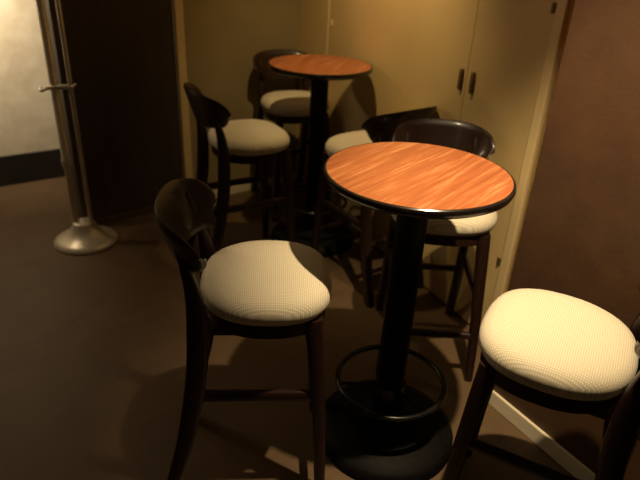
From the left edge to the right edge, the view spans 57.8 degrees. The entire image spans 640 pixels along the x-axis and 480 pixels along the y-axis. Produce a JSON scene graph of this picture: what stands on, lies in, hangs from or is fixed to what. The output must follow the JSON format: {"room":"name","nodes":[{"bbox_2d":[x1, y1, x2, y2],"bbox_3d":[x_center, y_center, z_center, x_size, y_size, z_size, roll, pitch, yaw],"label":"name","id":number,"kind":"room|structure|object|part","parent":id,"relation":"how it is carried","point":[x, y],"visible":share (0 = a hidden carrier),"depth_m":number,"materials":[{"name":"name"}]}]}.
{"room":"bar seating area","nodes":[
{"label":"bar seating area","id":0,"kind":"room"},
{"bbox_2d":[0,0,59,155],"bbox_3d":[-2.750,-1.554,3.581,5.000,2.750,0.120,-15,33,-31],"label":"wall","id":1,"kind":"structure","parent":0,"point":[27,118],"depth_m":4.21,"materials":[{"name":"white paint"}]},
{"bbox_2d":[0,148,64,186],"bbox_3d":[-2.770,-0.409,4.113,5.000,0.230,0.018,-15,33,-31],"label":"baseboard","id":2,"kind":"structure","parent":1,"relation":"attached to","point":[46,164],"depth_m":4.45,"materials":[{"name":"black wood"}]},
{"bbox_2d":[172,0,300,190],"bbox_3d":[-0.511,-1.641,3.974,1.095,2.750,0.120,-17,34,-34],"label":"wall","id":3,"kind":"structure","parent":0,"point":[223,38],"depth_m":4.05,"materials":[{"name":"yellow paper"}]},
{"bbox_2d":[60,0,183,224],"bbox_3d":[-1.213,-1.121,3.592,0.668,2.115,0.055,-17,34,-34],"label":"door","id":4,"kind":"structure","parent":3,"relation":"in","point":[122,59],"depth_m":3.69,"materials":[{"name":"brown wood"}]},
{"bbox_2d":[173,0,192,177],"bbox_3d":[-0.903,-1.214,3.764,0.057,2.150,0.030,-17,34,-34],"label":"trim","id":5,"kind":"structure","parent":3,"relation":"attached to","point":[177,4],"depth_m":3.84,"materials":[{"name":"beige wood"}]},
{"bbox_2d":[213,172,296,197],"bbox_3d":[-0.563,-0.415,4.528,0.930,0.062,0.012,-17,34,-34],"label":"baseboard","id":6,"kind":"structure","parent":3,"relation":"attached to","point":[245,187],"depth_m":4.51,"materials":[{"name":"white paint"}]},
{"bbox_2d":[0,177,573,479],"bbox_3d":[-0.518,0.327,3.284,11.000,0.100,11.500,3,28,0],"label":"floor","id":7,"kind":"structure","parent":0,"point":[93,346],"depth_m":2.71,"materials":[{"name":"brown wood"}]},
{"bbox_2d":[44,0,87,217],"bbox_3d":[-1.526,-1.336,3.286,0.057,2.750,0.160,-17,34,-34],"label":"trim","id":8,"kind":"structure","parent":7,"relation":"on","point":[50,5],"depth_m":3.50,"materials":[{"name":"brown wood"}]},
{"bbox_2d":[35,0,117,254],"bbox_3d":[-1.436,-0.969,3.188,0.384,2.200,0.384,-1,28,-7],"label":"pole stand","id":9,"kind":"object","parent":7,"relation":"on","point":[85,236],"visible":1,"depth_m":3.43,"materials":[{"name":"silver metal"}]},
{"bbox_2d":[183,82,295,251],"bbox_3d":[-0.476,-0.357,3.340,0.574,1.075,0.460,-12,31,-26],"label":"bar stool","id":10,"kind":"object","parent":7,"relation":"on","point":[243,141],"visible":0.91,"depth_m":3.18,"materials":[{"name":"brown wood"}]},
{"bbox_3d":[-0.735,-0.371,3.401,0.179,1.019,0.069,-12,31,-26],"label":"leg","id":11,"kind":"part","parent":10,"relation":"part of","materials":[{"name":"brown wood"}]},
{"bbox_3d":[-0.615,-0.712,3.057,0.162,0.198,0.460,-12,31,-26],"label":"backrest","id":12,"kind":"part","parent":10,"relation":"part of","materials":[{"name":"brown wood"}]},
{"bbox_3d":[-0.566,-0.221,3.130,0.179,1.019,0.069,-12,31,-26],"label":"leg","id":13,"kind":"part","parent":10,"relation":"part of","materials":[{"name":"brown wood"}]},
{"bbox_3d":[-0.529,-0.351,3.545,0.406,0.042,0.028,-12,31,-26],"label":"rail","id":14,"kind":"part","parent":10,"relation":"part of","materials":[{"name":"brown wood"}]},
{"bbox_3d":[-0.406,-0.523,3.292,0.395,0.050,0.422,-12,31,-26],"label":"seat frame","id":15,"kind":"part","parent":10,"relation":"part of","materials":[{"name":"brown wood"}]},
{"bbox_3d":[-0.403,-0.586,3.259,0.429,0.096,0.456,-12,31,-26],"label":"seat","id":16,"kind":"part","parent":10,"relation":"part of","materials":[{"name":"beige fabric"}]},
{"bbox_3d":[-0.357,-0.198,3.268,0.406,0.042,0.028,-12,31,-26],"label":"rail","id":17,"kind":"part","parent":10,"relation":"part of","materials":[{"name":"brown wood"}]},
{"bbox_3d":[-0.356,-0.328,3.659,0.063,0.732,0.121,16,30,24],"label":"leg","id":18,"kind":"part","parent":10,"relation":"part of","materials":[{"name":"brown wood"}]},
{"bbox_3d":[-0.189,-0.179,3.390,0.121,0.732,0.063,4,28,3],"label":"leg","id":19,"kind":"part","parent":10,"relation":"part of","materials":[{"name":"brown wood"}]},
{"bbox_2d":[154,178,331,479],"bbox_3d":[-0.258,0.340,2.026,0.574,1.075,0.460,1,28,-4],"label":"bar stool","id":20,"kind":"object","parent":7,"relation":"on","point":[260,289],"visible":1,"depth_m":1.84,"materials":[{"name":"beige fabric"}]},
{"bbox_3d":[-0.419,-0.051,1.809,0.162,0.198,0.460,1,28,-4],"label":"backrest","id":21,"kind":"part","parent":20,"relation":"part of","materials":[{"name":"brown wood"}]},
{"bbox_3d":[-0.445,0.444,1.867,0.179,1.019,0.069,1,28,-4],"label":"leg","id":22,"kind":"part","parent":20,"relation":"part of","materials":[{"name":"brown wood"}]},
{"bbox_3d":[-0.467,0.280,2.179,0.179,1.019,0.069,1,28,-4],"label":"leg","id":23,"kind":"part","parent":20,"relation":"part of","materials":[{"name":"brown wood"}]},
{"bbox_3d":[-0.208,0.514,1.917,0.406,0.042,0.028,1,28,-4],"label":"rail","id":24,"kind":"part","parent":20,"relation":"part of","materials":[{"name":"brown wood"}]},
{"bbox_3d":[-0.231,0.347,2.235,0.406,0.042,0.028,1,28,-4],"label":"rail","id":25,"kind":"part","parent":20,"relation":"part of","materials":[{"name":"brown wood"}]},
{"bbox_3d":[-0.179,0.187,1.951,0.395,0.050,0.422,1,28,-4],"label":"seat frame","id":26,"kind":"part","parent":20,"relation":"part of","materials":[{"name":"brown wood"}]},
{"bbox_3d":[-0.176,0.124,1.919,0.429,0.096,0.456,1,28,-4],"label":"seat","id":27,"kind":"part","parent":20,"relation":"part of","materials":[{"name":"beige fabric"}]},
{"bbox_3d":[-0.036,0.409,2.276,0.121,0.732,0.063,-17,34,-33],"label":"leg","id":28,"kind":"part","parent":20,"relation":"part of","materials":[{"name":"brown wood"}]},
{"bbox_3d":[-0.018,0.573,1.964,0.099,0.732,0.091,1,28,-4],"label":"leg","id":29,"kind":"part","parent":20,"relation":"part of","materials":[{"name":"brown wood"}]},
{"bbox_2d":[251,49,330,220],"bbox_3d":[-0.214,-0.757,4.135,0.460,1.075,0.574,-9,30,-22],"label":"bar stool","id":30,"kind":"object","parent":7,"relation":"on","point":[281,108],"visible":0.6,"depth_m":3.99,"materials":[{"name":"brown wood"}]},
{"bbox_3d":[-0.456,-0.793,4.240,0.069,1.019,0.179,-9,30,-22],"label":"leg","id":31,"kind":"part","parent":30,"relation":"part of","materials":[{"name":"brown wood"}]},
{"bbox_3d":[-0.286,-0.477,3.953,0.063,0.732,0.121,7,28,7],"label":"leg","id":32,"kind":"part","parent":30,"relation":"part of","materials":[{"name":"brown wood"}]},
{"bbox_3d":[-0.267,-1.226,4.079,0.460,0.198,0.162,-9,30,-22],"label":"backrest","id":33,"kind":"part","parent":30,"relation":"part of","materials":[{"name":"brown wood"}]},
{"bbox_3d":[-0.178,-0.880,3.998,0.422,0.050,0.395,-9,30,-22],"label":"seat frame","id":34,"kind":"part","parent":30,"relation":"part of","materials":[{"name":"brown wood"}]},
{"bbox_3d":[-0.175,-0.943,3.965,0.456,0.096,0.429,-9,30,-22],"label":"seat","id":35,"kind":"part","parent":30,"relation":"part of","materials":[{"name":"beige fabric"}]},
{"bbox_3d":[-0.297,-0.659,4.374,0.360,0.034,0.026,-9,30,-22],"label":"rail","id":36,"kind":"part","parent":30,"relation":"part of","materials":[{"name":"brown wood"}]},
{"bbox_3d":[-0.133,-0.846,4.373,0.069,1.019,0.179,-9,30,-22],"label":"leg","id":37,"kind":"part","parent":30,"relation":"part of","materials":[{"name":"brown wood"}]},
{"bbox_3d":[0.035,-0.529,4.084,0.121,0.732,0.063,19,31,28],"label":"leg","id":38,"kind":"part","parent":30,"relation":"part of","materials":[{"name":"brown wood"}]},
{"bbox_2d":[268,54,372,257],"bbox_3d":[-0.023,-0.515,3.611,0.608,1.135,0.608,-7,29,-18],"label":"bar table","id":39,"kind":"object","parent":7,"relation":"on","point":[320,69],"visible":0.79,"depth_m":3.52,"materials":[{"name":"black metal"}]},
{"bbox_2d":[311,106,436,306],"bbox_3d":[0.300,-0.260,3.234,0.460,1.075,0.574,-16,33,-32],"label":"bar stool","id":40,"kind":"object","parent":7,"relation":"on","point":[379,128],"visible":0.49,"depth_m":3.11,"materials":[{"name":"brown wood"}]},
{"bbox_3d":[0.010,-0.168,3.388,0.121,0.732,0.063,12,29,17],"label":"leg","id":41,"kind":"part","parent":40,"relation":"part of","materials":[{"name":"brown wood"}]},
{"bbox_3d":[0.124,-0.145,3.215,0.028,0.042,0.406,-16,33,-32],"label":"rail","id":42,"kind":"part","parent":40,"relation":"part of","materials":[{"name":"brown wood"}]},
{"bbox_3d":[0.270,-0.505,3.171,0.456,0.096,0.429,-16,33,-32],"label":"seat","id":43,"kind":"part","parent":40,"relation":"part of","materials":[{"name":"beige fabric"}]},
{"bbox_3d":[0.270,-0.115,3.012,0.069,1.019,0.179,-16,33,-32],"label":"leg","id":44,"kind":"part","parent":40,"relation":"part of","materials":[{"name":"brown wood"}]},
{"bbox_3d":[0.397,-0.009,3.198,0.360,0.034,0.026,-16,33,-32],"label":"rail","id":45,"kind":"part","parent":40,"relation":"part of","materials":[{"name":"brown wood"}]},
{"bbox_3d":[0.426,-0.576,2.902,0.460,0.198,0.162,-16,33,-32],"label":"backrest","id":46,"kind":"part","parent":40,"relation":"part of","materials":[{"name":"brown wood"}]},
{"bbox_3d":[0.557,-0.199,3.201,0.069,1.019,0.179,-16,33,-32],"label":"leg","id":47,"kind":"part","parent":40,"relation":"part of","materials":[{"name":"brown wood"}]},
{"bbox_2d":[323,142,515,479],"bbox_3d":[0.288,0.283,2.112,0.608,1.135,0.608,3,28,0],"label":"bar table","id":48,"kind":"object","parent":7,"relation":"on","point":[383,427],"visible":0.99,"depth_m":2.05,"materials":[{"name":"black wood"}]},
{"bbox_2d":[375,118,496,381],"bbox_3d":[0.521,0.037,2.686,0.460,1.075,0.574,4,28,2],"label":"bar stool","id":49,"kind":"object","parent":7,"relation":"on","point":[463,233],"visible":0.42,"depth_m":2.62,"materials":[{"name":"brown wood"}]},
{"bbox_3d":[0.325,0.283,2.555,0.063,0.732,0.121,21,33,31],"label":"leg","id":50,"kind":"part","parent":49,"relation":"part of","materials":[{"name":"brown wood"}]},
{"bbox_3d":[0.334,0.134,2.700,0.028,0.042,0.406,4,28,2],"label":"rail","id":51,"kind":"part","parent":49,"relation":"part of","materials":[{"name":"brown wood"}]},
{"bbox_3d":[0.355,-0.041,2.879,0.069,1.019,0.179,4,28,2],"label":"leg","id":52,"kind":"part","parent":49,"relation":"part of","materials":[{"name":"brown wood"}]},
{"bbox_3d":[0.522,0.132,2.940,0.360,0.034,0.026,4,28,2],"label":"rail","id":53,"kind":"part","parent":49,"relation":"part of","materials":[{"name":"brown wood"}]},
{"bbox_3d":[0.525,-0.085,2.543,0.422,0.050,0.395,4,28,2],"label":"seat frame","id":54,"kind":"part","parent":49,"relation":"part of","materials":[{"name":"brown wood"}]},
{"bbox_3d":[0.552,-0.435,2.645,0.460,0.198,0.162,4,28,2],"label":"backrest","id":55,"kind":"part","parent":49,"relation":"part of","materials":[{"name":"brown wood"}]},
{"bbox_3d":[0.528,-0.147,2.510,0.456,0.096,0.429,4,28,2],"label":"seat","id":56,"kind":"part","parent":49,"relation":"part of","materials":[{"name":"beige fabric"}]},
{"bbox_3d":[0.708,-0.017,2.868,0.069,1.019,0.179,4,28,2],"label":"leg","id":57,"kind":"part","parent":49,"relation":"part of","materials":[{"name":"brown wood"}]},
{"bbox_3d":[0.693,0.159,2.689,0.028,0.042,0.406,4,28,2],"label":"rail","id":58,"kind":"part","parent":49,"relation":"part of","materials":[{"name":"brown wood"}]},
{"bbox_3d":[0.674,0.307,2.544,0.063,0.732,0.121,-13,31,-27],"label":"leg","id":59,"kind":"part","parent":49,"relation":"part of","materials":[{"name":"brown wood"}]},
{"bbox_2d":[443,287,639,479],"bbox_3d":[0.747,0.520,1.782,0.574,1.075,0.460,16,30,24],"label":"bar stool","id":60,"kind":"object","parent":7,"relation":"on","point":[552,350],"visible":1,"depth_m":1.60,"materials":[{"name":"brown wood"}]},
{"bbox_3d":[0.446,0.676,1.813,0.099,0.732,0.091,16,30,24],"label":"leg","id":61,"kind":"part","parent":60,"relation":"part of","materials":[{"name":"brown wood"}]},
{"bbox_3d":[0.610,0.538,2.095,0.063,0.732,0.121,-12,31,-26],"label":"leg","id":62,"kind":"part","parent":60,"relation":"part of","materials":[{"name":"brown wood"}]},
{"bbox_3d":[0.618,0.668,1.704,0.406,0.042,0.028,16,30,24],"label":"rail","id":63,"kind":"part","parent":60,"relation":"part of","materials":[{"name":"brown wood"}]},
{"bbox_3d":[0.693,0.348,1.730,0.395,0.050,0.422,16,30,24],"label":"seat frame","id":64,"kind":"part","parent":60,"relation":"part of","materials":[{"name":"brown wood"}]},
{"bbox_3d":[0.696,0.285,1.698,0.429,0.096,0.456,16,30,24],"label":"seat","id":65,"kind":"part","parent":60,"relation":"part of","materials":[{"name":"beige fabric"}]},
{"bbox_3d":[0.789,0.529,1.988,0.406,0.042,0.028,16,30,24],"label":"rail","id":66,"kind":"part","parent":60,"relation":"part of","materials":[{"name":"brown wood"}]},
{"bbox_3d":[0.835,0.663,1.576,0.179,1.019,0.069,16,30,24],"label":"leg","id":67,"kind":"part","parent":60,"relation":"part of","materials":[{"name":"brown wood"}]},
{"bbox_3d":[1.002,0.526,1.855,0.179,1.019,0.069,16,30,24],"label":"leg","id":68,"kind":"part","parent":60,"relation":"part of","materials":[{"name":"brown wood"}]},
{"bbox_3d":[0.927,0.178,1.506,0.162,0.198,0.460,16,30,24],"label":"backrest","id":69,"kind":"part","parent":60,"relation":"part of","materials":[{"name":"brown wood"}]},
{"bbox_2d":[296,0,574,292],"bbox_3d":[0.699,-0.978,2.823,0.120,2.750,3.700,-11,30,-25],"label":"wall","id":70,"kind":"structure","parent":0,"point":[313,12],"depth_m":3.99,"materials":[{"name":"beige paint"}]},
{"bbox_2d":[325,0,329,54],"bbox_3d":[0.046,-1.334,3.928,0.008,2.300,0.027,-11,30,-25],"label":"trim","id":71,"kind":"structure","parent":70,"relation":"attached to","point":[328,3],"depth_m":3.88,"materials":[{"name":"beige wood"}]},
{"bbox_2d":[327,0,478,291],"bbox_3d":[0.376,-1.014,3.357,0.039,2.268,1.434,-11,30,-25],"label":"door","id":72,"kind":"structure","parent":70,"relation":"in","point":[418,52],"depth_m":3.25,"materials":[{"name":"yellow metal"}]},
{"bbox_3d":[0.674,-0.773,2.788,0.017,0.100,0.020,-11,30,-25],"label":"handle","id":73,"kind":"part","parent":72,"relation":"part of","materials":[{"name":"brown metal"}]},
{"bbox_2d":[432,0,557,326],"bbox_3d":[0.799,-0.605,2.613,0.039,2.268,0.460,-11,30,-25],"label":"door","id":74,"kind":"structure","parent":70,"relation":"in","point":[511,38],"depth_m":2.58,"materials":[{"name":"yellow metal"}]},
{"bbox_3d":[0.712,-0.736,2.721,0.017,0.100,0.020,-11,31,-25],"label":"handle","id":75,"kind":"part","parent":74,"relation":"part of","materials":[{"name":"brown metal"}]},
{"bbox_2d":[492,0,571,302],"bbox_3d":[0.904,-0.496,2.406,0.022,2.300,0.048,-11,30,-25],"label":"trim","id":76,"kind":"structure","parent":70,"relation":"attached to","point":[563,6],"depth_m":2.43,"materials":[{"name":"beige wood"}]},
{"bbox_2d":[493,0,639,479],"bbox_3d":[2.070,0.311,0.488,0.450,2.750,4.200,-13,32,-28],"label":"wall","id":77,"kind":"structure","parent":0,"point":[580,237],"depth_m":1.92,"materials":[{"name":"brown paint"}]},
{"bbox_2d":[489,390,594,479],"bbox_3d":[1.809,1.543,0.995,0.014,0.075,4.200,-13,32,-28],"label":"baseboard","id":78,"kind":"structure","parent":77,"relation":"attached to","point":[532,431],"depth_m":2.32,"materials":[{"name":"white paint"}]}
]}

